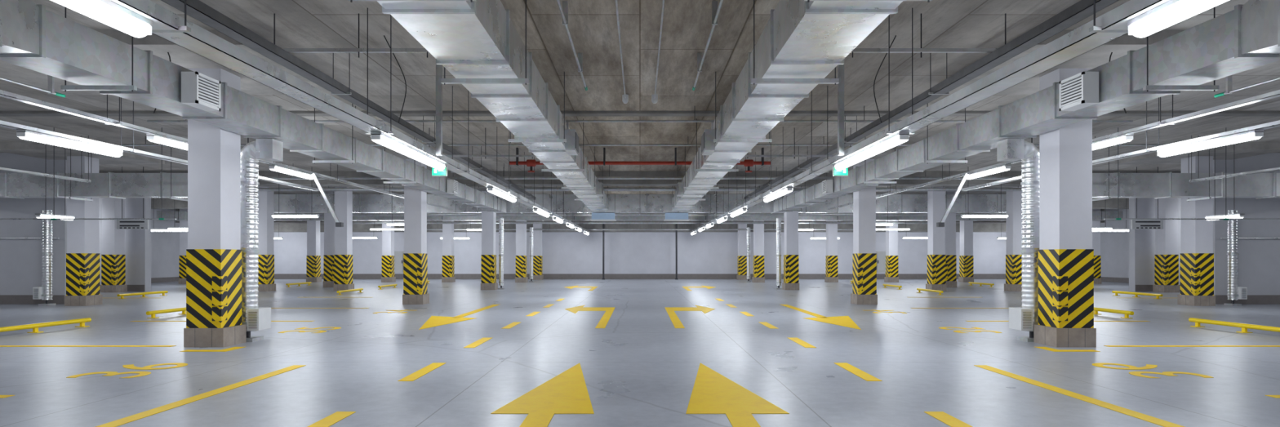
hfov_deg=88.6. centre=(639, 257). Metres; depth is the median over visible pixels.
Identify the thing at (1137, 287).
baseboard
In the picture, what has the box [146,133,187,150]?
lamp
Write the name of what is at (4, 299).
baseboard
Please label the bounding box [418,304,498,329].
arrow marking
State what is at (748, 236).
pipe
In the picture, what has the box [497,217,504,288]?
pipe
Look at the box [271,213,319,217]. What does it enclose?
lamp
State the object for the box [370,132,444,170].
lamp
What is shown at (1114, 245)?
wall
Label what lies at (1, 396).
bay
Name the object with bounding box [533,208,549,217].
lamp
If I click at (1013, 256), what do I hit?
concrete column
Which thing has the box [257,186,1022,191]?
pipe
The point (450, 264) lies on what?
guard
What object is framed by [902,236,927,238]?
lamp
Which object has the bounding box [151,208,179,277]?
wall
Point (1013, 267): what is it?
guard
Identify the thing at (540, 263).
guard
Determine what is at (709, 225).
lamp
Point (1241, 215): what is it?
lamp
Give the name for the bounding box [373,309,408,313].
bay
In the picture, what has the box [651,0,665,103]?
conduit
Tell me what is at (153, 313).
wheel stop
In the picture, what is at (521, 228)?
concrete column
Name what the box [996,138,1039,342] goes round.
ventilation duct
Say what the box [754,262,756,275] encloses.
guard
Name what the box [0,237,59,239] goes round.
conduit
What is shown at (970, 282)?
wheel stop
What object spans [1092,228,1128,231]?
lamp
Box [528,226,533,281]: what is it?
pipe
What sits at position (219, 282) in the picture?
guard
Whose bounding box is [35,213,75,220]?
lamp
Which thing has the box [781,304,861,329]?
arrow marking
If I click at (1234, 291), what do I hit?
pipe
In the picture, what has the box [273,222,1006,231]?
ceiling beam
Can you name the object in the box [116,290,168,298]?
wheel stop
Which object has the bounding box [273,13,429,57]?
channel
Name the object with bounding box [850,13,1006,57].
channel
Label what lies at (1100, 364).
floor marking
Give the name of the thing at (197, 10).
cable tray
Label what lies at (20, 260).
wall
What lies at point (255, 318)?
ventilation duct
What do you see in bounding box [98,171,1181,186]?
ceiling beam
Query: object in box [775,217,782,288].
pipe
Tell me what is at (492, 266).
guard
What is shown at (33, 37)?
ventilation duct
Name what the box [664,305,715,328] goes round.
turn arrow marking
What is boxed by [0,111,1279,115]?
ceiling beam
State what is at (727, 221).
pipe
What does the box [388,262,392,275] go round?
guard
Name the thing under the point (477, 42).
ventilation duct
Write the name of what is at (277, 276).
baseboard
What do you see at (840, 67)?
support post
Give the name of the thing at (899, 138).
lamp
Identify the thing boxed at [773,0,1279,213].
ventilation duct
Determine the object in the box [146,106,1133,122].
pipe
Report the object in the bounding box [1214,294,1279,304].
baseboard
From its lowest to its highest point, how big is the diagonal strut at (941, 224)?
1.104 m
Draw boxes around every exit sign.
[431,166,447,176]
[832,166,848,176]
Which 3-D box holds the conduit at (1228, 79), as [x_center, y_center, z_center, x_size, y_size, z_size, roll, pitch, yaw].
[8.000,-2.505,1.560,0.060,0.551,15.120,0,0,0]
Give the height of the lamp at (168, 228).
1.855 m
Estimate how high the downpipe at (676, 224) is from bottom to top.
4.000 m
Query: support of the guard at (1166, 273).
attached to the concrete column at (1166, 238)
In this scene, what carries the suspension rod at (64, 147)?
hanging from the ceiling
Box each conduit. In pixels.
[0,75,66,97]
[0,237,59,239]
[556,0,587,90]
[614,0,628,103]
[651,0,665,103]
[692,0,723,90]
[1213,75,1279,97]
[1220,237,1279,239]
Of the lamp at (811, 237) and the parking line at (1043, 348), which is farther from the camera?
the lamp at (811, 237)
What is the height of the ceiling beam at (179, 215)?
1.072 m
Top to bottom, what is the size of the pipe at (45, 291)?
2.454 m
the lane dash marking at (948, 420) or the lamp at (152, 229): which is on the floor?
the lane dash marking at (948, 420)
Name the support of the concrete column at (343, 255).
on the floor
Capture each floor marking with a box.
[66,362,187,377]
[1092,362,1213,377]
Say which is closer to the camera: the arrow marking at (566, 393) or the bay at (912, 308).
the arrow marking at (566, 393)
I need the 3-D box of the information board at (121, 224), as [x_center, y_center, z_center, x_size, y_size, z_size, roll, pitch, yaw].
[-15.475,-1.830,20.022,0.950,1.900,0.056,0,0,0]
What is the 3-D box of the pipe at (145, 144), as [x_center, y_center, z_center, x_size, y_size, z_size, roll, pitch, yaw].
[0.000,-2.668,15.000,24.000,0.224,0.050,0,0,0]
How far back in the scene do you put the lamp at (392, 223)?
24.84 m
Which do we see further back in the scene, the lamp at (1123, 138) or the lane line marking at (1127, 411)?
the lamp at (1123, 138)
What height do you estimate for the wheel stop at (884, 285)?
0.148 m
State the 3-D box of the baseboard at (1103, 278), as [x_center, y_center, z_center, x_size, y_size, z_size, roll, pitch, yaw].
[23.985,1.100,15.485,0.030,0.240,44.970,0,0,0]
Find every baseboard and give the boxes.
[0,294,65,304]
[99,284,145,291]
[151,276,178,282]
[274,273,1005,279]
[1101,276,1128,282]
[1134,284,1180,291]
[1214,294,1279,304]
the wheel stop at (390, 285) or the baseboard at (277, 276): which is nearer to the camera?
the wheel stop at (390, 285)
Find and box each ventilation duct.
[0,0,506,213]
[0,146,187,200]
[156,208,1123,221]
[240,138,283,342]
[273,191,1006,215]
[347,0,608,211]
[671,0,932,211]
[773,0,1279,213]
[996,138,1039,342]
[1092,146,1279,200]
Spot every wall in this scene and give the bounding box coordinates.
[0,152,66,295]
[98,198,151,291]
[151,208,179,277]
[273,231,1006,273]
[1100,208,1128,277]
[1128,198,1181,291]
[1213,152,1279,295]
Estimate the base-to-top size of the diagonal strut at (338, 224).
1.104 m
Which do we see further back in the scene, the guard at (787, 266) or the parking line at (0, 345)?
the guard at (787, 266)
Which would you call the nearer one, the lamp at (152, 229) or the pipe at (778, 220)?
the pipe at (778, 220)
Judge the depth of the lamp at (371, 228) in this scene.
31.34 m
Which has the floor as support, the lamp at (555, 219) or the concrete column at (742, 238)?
the concrete column at (742, 238)
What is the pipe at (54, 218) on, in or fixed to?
hanging from the ceiling
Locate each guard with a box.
[80,267,88,291]
[111,265,117,282]
[212,275,226,320]
[263,264,269,281]
[313,262,317,275]
[332,263,333,278]
[343,264,349,281]
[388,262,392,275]
[417,267,423,290]
[448,262,452,275]
[490,264,494,280]
[523,262,525,275]
[539,262,542,273]
[737,262,740,273]
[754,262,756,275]
[785,264,789,280]
[827,262,831,275]
[856,267,862,290]
[887,262,891,275]
[930,264,936,281]
[946,263,947,278]
[962,262,966,275]
[1010,264,1016,281]
[1053,275,1067,320]
[1162,265,1168,282]
[1191,267,1199,291]
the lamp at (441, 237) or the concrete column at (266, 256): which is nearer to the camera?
the concrete column at (266, 256)
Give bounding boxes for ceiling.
[0,0,1279,194]
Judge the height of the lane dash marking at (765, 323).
0.004 m
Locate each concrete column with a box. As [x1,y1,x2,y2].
[0,142,164,306]
[95,30,339,346]
[100,198,127,292]
[178,208,187,284]
[257,186,296,291]
[306,220,321,282]
[308,186,389,291]
[323,191,334,287]
[373,146,469,304]
[381,220,395,282]
[441,220,455,282]
[469,186,523,289]
[515,220,528,282]
[532,223,543,279]
[736,223,747,279]
[751,220,764,282]
[756,186,810,289]
[810,146,906,304]
[824,220,838,282]
[884,220,898,282]
[890,186,971,291]
[940,30,1184,346]
[945,191,956,287]
[958,220,973,282]
[983,186,1022,291]
[1092,208,1101,284]
[1115,142,1279,306]
[1152,198,1179,292]
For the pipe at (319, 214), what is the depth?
28.13 m
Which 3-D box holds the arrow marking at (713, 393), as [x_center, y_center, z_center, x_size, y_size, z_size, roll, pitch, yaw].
[0.765,1.218,5.510,0.810,0.004,4.220,0,0,0]
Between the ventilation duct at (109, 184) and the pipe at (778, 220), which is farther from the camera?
the pipe at (778, 220)
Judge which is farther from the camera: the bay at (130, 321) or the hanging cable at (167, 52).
the bay at (130, 321)
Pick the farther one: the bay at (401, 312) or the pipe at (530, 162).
the pipe at (530, 162)
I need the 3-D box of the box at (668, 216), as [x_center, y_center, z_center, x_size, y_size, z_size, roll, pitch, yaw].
[1.450,-1.625,26.025,1.000,0.290,0.650,0,0,0]
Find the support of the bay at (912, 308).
on the floor
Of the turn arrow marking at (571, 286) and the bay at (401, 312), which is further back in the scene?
the turn arrow marking at (571, 286)
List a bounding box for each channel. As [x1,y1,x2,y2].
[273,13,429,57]
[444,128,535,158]
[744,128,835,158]
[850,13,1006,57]
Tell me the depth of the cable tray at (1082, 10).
7.85 m
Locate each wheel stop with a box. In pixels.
[0,317,91,333]
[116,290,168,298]
[146,306,186,318]
[285,281,311,287]
[336,288,363,294]
[377,284,396,288]
[883,284,902,288]
[916,288,943,294]
[968,281,994,287]
[1093,306,1133,318]
[1111,290,1163,298]
[1188,317,1279,333]
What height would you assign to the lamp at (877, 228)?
1.455 m
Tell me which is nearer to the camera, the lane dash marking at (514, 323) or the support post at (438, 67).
the support post at (438, 67)
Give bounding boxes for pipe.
[0,127,176,220]
[32,209,56,306]
[114,136,1165,146]
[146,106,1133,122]
[257,186,1022,190]
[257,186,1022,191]
[262,163,1017,179]
[289,193,989,216]
[352,220,927,223]
[368,223,911,230]
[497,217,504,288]
[509,147,770,172]
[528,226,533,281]
[746,226,751,281]
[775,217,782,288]
[1103,127,1279,220]
[1223,209,1247,306]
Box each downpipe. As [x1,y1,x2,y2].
[601,223,604,279]
[675,223,678,279]
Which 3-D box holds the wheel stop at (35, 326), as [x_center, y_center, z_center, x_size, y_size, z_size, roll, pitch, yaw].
[-9.900,1.146,10.750,0.160,0.148,2.100,0,0,0]
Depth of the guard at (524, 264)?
32.57 m
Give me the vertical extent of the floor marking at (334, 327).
0.003 m
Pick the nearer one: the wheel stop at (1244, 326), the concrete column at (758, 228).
the wheel stop at (1244, 326)
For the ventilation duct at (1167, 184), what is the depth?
15.75 m
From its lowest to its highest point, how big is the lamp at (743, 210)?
0.105 m
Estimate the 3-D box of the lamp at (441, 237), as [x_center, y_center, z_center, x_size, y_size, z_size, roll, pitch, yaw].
[-10.000,-1.902,35.500,1.600,1.755,0.129,0,0,0]
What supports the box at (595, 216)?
attached to the ceiling beam at (646, 203)
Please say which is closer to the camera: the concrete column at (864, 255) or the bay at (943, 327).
the bay at (943, 327)
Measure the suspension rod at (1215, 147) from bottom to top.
1.800 m
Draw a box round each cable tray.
[0,89,453,209]
[0,97,318,191]
[0,135,90,182]
[109,0,590,233]
[160,0,535,199]
[689,0,1170,233]
[744,0,1119,199]
[826,89,1279,209]
[961,97,1279,191]
[1189,135,1279,182]
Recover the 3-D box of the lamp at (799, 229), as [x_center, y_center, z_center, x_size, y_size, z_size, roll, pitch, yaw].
[7.700,-2.052,31.800,1.400,1.455,0.129,0,0,0]
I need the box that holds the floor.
[0,279,1279,426]
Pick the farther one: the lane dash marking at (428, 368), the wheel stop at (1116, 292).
the wheel stop at (1116, 292)
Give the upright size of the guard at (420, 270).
0.610 m
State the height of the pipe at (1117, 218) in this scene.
1.970 m
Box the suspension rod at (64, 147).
[64,146,65,215]
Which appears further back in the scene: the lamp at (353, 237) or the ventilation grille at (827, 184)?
the lamp at (353, 237)
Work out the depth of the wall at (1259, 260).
17.35 m
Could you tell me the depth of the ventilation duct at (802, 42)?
6.49 m
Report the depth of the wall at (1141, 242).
24.00 m
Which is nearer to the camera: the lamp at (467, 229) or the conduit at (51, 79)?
the conduit at (51, 79)
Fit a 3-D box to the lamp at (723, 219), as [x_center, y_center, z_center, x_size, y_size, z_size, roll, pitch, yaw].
[2.900,-1.327,23.250,0.129,0.105,1.900,0,0,0]
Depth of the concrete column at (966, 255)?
33.00 m
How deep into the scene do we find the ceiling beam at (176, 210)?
33.90 m
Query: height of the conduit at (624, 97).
0.140 m
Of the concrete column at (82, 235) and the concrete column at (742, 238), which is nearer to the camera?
the concrete column at (82, 235)
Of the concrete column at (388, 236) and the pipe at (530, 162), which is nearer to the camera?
the pipe at (530, 162)
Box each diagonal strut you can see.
[311,173,343,226]
[936,173,968,226]
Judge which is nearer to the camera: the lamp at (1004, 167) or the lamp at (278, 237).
the lamp at (1004, 167)
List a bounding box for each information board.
[116,166,149,229]
[1130,166,1163,229]
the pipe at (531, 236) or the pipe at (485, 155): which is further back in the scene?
the pipe at (531, 236)
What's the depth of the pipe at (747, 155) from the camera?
14.00 m
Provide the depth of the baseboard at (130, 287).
23.97 m
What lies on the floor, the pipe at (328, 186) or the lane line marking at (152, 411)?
the lane line marking at (152, 411)
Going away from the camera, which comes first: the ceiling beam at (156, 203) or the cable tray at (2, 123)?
the cable tray at (2, 123)
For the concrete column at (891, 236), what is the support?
on the floor
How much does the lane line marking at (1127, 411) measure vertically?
0.004 m
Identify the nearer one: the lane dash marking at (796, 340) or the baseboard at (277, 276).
the lane dash marking at (796, 340)
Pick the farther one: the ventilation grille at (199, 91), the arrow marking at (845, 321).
the arrow marking at (845, 321)
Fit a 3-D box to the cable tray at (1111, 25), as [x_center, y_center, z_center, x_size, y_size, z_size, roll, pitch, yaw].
[2.900,-2.080,15.150,0.300,1.399,43.300,0,0,0]
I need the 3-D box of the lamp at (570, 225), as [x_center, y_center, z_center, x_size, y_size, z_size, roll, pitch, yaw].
[-2.900,-1.327,27.350,0.129,0.105,1.900,0,0,0]
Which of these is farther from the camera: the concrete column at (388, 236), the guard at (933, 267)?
the concrete column at (388, 236)
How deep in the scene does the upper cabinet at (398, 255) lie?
17.27 m
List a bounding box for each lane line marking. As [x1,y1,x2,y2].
[95,364,306,426]
[973,364,1184,426]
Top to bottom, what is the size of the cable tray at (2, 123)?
1.229 m
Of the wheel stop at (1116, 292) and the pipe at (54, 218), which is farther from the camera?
the wheel stop at (1116, 292)
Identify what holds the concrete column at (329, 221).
on the floor
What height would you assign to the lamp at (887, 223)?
1.555 m
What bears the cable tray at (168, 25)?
hanging from the ceiling
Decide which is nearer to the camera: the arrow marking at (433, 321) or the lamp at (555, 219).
the arrow marking at (433, 321)
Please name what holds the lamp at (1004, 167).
attached to the cable tray at (1274, 94)
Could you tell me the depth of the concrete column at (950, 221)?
27.20 m
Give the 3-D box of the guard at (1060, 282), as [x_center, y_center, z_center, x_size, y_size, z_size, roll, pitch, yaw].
[5.785,0.555,9.034,0.128,0.610,0.128,0,0,0]
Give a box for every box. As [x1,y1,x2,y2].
[590,213,616,221]
[663,213,689,221]
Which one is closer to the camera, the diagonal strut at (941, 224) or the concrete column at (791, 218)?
the diagonal strut at (941, 224)
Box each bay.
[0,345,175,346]
[0,395,13,397]
[129,320,313,321]
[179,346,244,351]
[271,307,368,308]
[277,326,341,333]
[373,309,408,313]
[871,309,906,313]
[911,307,1008,308]
[938,326,1002,333]
[966,320,1150,321]
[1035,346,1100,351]
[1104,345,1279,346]
[1266,395,1279,397]
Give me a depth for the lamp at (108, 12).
3.56 m
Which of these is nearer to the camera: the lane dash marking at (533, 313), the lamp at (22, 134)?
the lamp at (22, 134)
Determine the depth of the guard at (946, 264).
27.17 m
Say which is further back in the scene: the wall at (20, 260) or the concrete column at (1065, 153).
the wall at (20, 260)
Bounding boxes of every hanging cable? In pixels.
[153,52,171,113]
[383,35,406,122]
[873,35,896,122]
[1108,52,1126,113]
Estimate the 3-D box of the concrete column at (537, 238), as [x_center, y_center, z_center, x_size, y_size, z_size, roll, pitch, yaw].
[-5.755,-0.780,37.024,0.542,4.000,0.522,0,0,0]
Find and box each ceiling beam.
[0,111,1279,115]
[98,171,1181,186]
[151,198,1128,208]
[175,208,1104,222]
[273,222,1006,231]
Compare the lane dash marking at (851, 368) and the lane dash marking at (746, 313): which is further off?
the lane dash marking at (746, 313)
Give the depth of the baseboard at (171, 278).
33.08 m
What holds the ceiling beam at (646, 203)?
hanging from the ceiling
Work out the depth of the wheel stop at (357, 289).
22.31 m
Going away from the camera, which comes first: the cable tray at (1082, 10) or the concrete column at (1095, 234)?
the cable tray at (1082, 10)
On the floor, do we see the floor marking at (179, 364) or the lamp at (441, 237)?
the floor marking at (179, 364)
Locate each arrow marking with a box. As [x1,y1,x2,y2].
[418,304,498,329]
[490,363,594,426]
[564,284,597,290]
[564,305,615,328]
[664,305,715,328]
[682,284,715,290]
[685,363,789,426]
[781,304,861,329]
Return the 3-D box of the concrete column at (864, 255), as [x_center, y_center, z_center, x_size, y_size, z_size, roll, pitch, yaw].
[5.976,-0.780,17.475,2.450,4.000,2.450,0,0,0]
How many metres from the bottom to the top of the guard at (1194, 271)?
0.610 m
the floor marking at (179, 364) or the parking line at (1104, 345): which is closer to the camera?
the floor marking at (179, 364)
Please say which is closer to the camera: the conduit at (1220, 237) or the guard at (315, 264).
the conduit at (1220, 237)
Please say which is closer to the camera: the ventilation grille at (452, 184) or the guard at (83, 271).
the guard at (83, 271)
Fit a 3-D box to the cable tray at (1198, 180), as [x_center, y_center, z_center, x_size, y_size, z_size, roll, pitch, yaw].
[12.600,-2.256,8.500,0.200,1.049,13.000,0,0,0]
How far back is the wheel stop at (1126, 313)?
13.63 m
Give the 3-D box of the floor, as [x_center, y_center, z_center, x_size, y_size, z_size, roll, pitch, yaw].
[0.000,1.320,15.500,48.600,0.200,45.600,0,0,0]
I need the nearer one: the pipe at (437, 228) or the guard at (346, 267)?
the guard at (346, 267)
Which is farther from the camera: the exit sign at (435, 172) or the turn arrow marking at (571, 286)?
the turn arrow marking at (571, 286)
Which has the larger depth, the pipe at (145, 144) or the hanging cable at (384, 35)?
the pipe at (145, 144)
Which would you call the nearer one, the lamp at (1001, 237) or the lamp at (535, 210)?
the lamp at (535, 210)
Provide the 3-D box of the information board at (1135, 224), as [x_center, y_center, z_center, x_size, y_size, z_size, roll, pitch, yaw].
[15.475,-1.830,20.022,0.950,1.900,0.056,0,0,0]
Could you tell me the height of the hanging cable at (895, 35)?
0.992 m
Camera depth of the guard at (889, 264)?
32.97 m
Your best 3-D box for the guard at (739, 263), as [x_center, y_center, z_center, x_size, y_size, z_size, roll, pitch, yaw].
[5.580,0.555,36.834,0.128,0.610,0.128,0,0,0]
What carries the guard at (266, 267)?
attached to the concrete column at (266, 256)
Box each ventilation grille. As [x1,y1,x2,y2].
[181,71,220,111]
[447,179,457,194]
[822,179,832,194]
[1059,71,1098,111]
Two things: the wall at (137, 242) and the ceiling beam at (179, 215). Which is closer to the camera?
the wall at (137, 242)
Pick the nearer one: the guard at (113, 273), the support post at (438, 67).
the support post at (438, 67)
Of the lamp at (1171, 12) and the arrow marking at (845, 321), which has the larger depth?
the arrow marking at (845, 321)
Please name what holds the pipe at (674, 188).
hanging from the ceiling
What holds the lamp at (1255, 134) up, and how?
attached to the cable tray at (1277, 123)
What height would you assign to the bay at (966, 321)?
0.004 m
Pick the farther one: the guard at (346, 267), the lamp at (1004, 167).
the guard at (346, 267)
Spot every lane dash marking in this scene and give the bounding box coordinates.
[306,411,355,426]
[397,362,446,381]
[463,337,493,347]
[502,321,521,328]
[526,311,539,315]
[740,311,753,315]
[758,321,777,328]
[786,337,816,347]
[833,362,882,381]
[924,411,973,426]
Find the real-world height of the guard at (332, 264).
0.610 m
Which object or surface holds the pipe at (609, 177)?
hanging from the ceiling
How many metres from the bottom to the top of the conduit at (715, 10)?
0.251 m
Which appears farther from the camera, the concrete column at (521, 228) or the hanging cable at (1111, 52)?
the concrete column at (521, 228)
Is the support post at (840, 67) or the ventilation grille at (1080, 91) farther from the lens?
the support post at (840, 67)
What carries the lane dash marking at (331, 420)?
on the floor
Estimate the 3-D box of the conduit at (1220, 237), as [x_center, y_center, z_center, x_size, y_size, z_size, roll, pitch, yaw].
[19.650,-0.520,17.300,8.700,0.060,0.100,0,0,0]
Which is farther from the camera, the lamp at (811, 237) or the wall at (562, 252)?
the wall at (562, 252)
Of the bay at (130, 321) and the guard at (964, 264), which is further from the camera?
the guard at (964, 264)
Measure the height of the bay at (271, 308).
0.004 m
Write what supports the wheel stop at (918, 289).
on the floor
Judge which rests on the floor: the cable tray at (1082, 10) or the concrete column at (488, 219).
the concrete column at (488, 219)
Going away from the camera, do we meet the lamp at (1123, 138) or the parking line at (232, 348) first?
the parking line at (232, 348)
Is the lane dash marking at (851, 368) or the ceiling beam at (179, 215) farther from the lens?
the ceiling beam at (179, 215)
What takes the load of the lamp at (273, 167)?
attached to the cable tray at (4, 94)
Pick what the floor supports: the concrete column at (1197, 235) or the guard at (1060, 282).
the concrete column at (1197, 235)
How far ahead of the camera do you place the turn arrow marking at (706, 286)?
27.54 m
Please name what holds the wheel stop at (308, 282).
on the floor
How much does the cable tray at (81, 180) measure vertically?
1.049 m
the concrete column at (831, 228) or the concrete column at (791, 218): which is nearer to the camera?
the concrete column at (791, 218)
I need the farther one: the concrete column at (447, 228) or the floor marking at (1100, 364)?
the concrete column at (447, 228)
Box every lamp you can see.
[16,129,123,157]
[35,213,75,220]
[50,0,152,37]
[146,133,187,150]
[151,228,187,231]
[167,226,187,230]
[268,164,313,179]
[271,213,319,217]
[273,222,283,239]
[352,236,377,238]
[369,227,404,230]
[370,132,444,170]
[386,186,404,225]
[440,236,470,239]
[466,228,481,231]
[487,186,515,202]
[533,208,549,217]
[552,217,563,223]
[566,223,573,228]
[706,223,713,228]
[716,217,727,223]
[730,208,746,217]
[764,186,792,202]
[798,228,813,231]
[809,236,839,239]
[835,132,909,170]
[875,186,893,225]
[875,227,910,230]
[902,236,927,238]
[960,213,1008,217]
[966,164,1011,179]
[996,222,1006,239]
[1092,133,1133,150]
[1092,226,1112,230]
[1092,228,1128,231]
[1127,0,1229,37]
[1156,129,1263,157]
[1204,213,1244,220]
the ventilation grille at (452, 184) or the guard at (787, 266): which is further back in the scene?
the guard at (787, 266)
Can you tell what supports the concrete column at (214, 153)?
on the floor
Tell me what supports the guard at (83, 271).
attached to the concrete column at (82, 235)
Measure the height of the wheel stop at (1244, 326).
0.148 m
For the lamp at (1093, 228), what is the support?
hanging from the ceiling
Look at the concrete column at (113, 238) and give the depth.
23.20 m
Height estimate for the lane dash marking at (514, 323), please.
0.004 m
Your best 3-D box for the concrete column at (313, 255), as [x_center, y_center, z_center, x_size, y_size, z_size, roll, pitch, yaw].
[-16.506,-0.780,33.224,0.542,4.000,0.522,0,0,0]
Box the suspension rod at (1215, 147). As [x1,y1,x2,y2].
[1214,146,1215,215]
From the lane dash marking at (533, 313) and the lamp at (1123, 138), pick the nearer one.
the lamp at (1123, 138)
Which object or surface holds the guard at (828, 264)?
attached to the concrete column at (831, 228)
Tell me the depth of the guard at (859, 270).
17.22 m
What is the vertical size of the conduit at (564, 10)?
0.251 m
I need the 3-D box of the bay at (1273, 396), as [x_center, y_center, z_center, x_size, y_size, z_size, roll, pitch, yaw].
[7.575,1.218,5.775,4.050,0.004,0.110,0,0,0]
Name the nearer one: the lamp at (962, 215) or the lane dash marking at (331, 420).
the lane dash marking at (331, 420)
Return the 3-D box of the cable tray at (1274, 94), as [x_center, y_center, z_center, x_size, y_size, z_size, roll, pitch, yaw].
[6.900,-2.265,12.900,0.200,1.029,22.200,0,0,0]
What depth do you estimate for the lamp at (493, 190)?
13.50 m
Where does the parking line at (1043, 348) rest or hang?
on the floor
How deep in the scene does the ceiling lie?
10.47 m
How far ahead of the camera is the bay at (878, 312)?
14.72 m
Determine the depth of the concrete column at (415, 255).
17.25 m
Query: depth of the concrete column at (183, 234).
31.00 m
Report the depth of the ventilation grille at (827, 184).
17.50 m
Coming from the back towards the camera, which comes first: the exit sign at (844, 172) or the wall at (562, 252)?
the wall at (562, 252)
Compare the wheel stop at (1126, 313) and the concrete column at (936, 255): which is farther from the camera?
the concrete column at (936, 255)
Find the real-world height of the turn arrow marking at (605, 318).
0.004 m
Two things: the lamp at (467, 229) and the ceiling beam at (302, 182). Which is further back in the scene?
the lamp at (467, 229)
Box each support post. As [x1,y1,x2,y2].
[435,63,442,155]
[837,63,844,155]
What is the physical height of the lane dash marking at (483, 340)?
0.004 m
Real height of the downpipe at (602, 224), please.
4.000 m
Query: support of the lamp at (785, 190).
attached to the cable tray at (1111, 25)
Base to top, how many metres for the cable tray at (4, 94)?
1.029 m
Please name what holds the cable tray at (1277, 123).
hanging from the ceiling
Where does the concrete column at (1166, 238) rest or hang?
on the floor

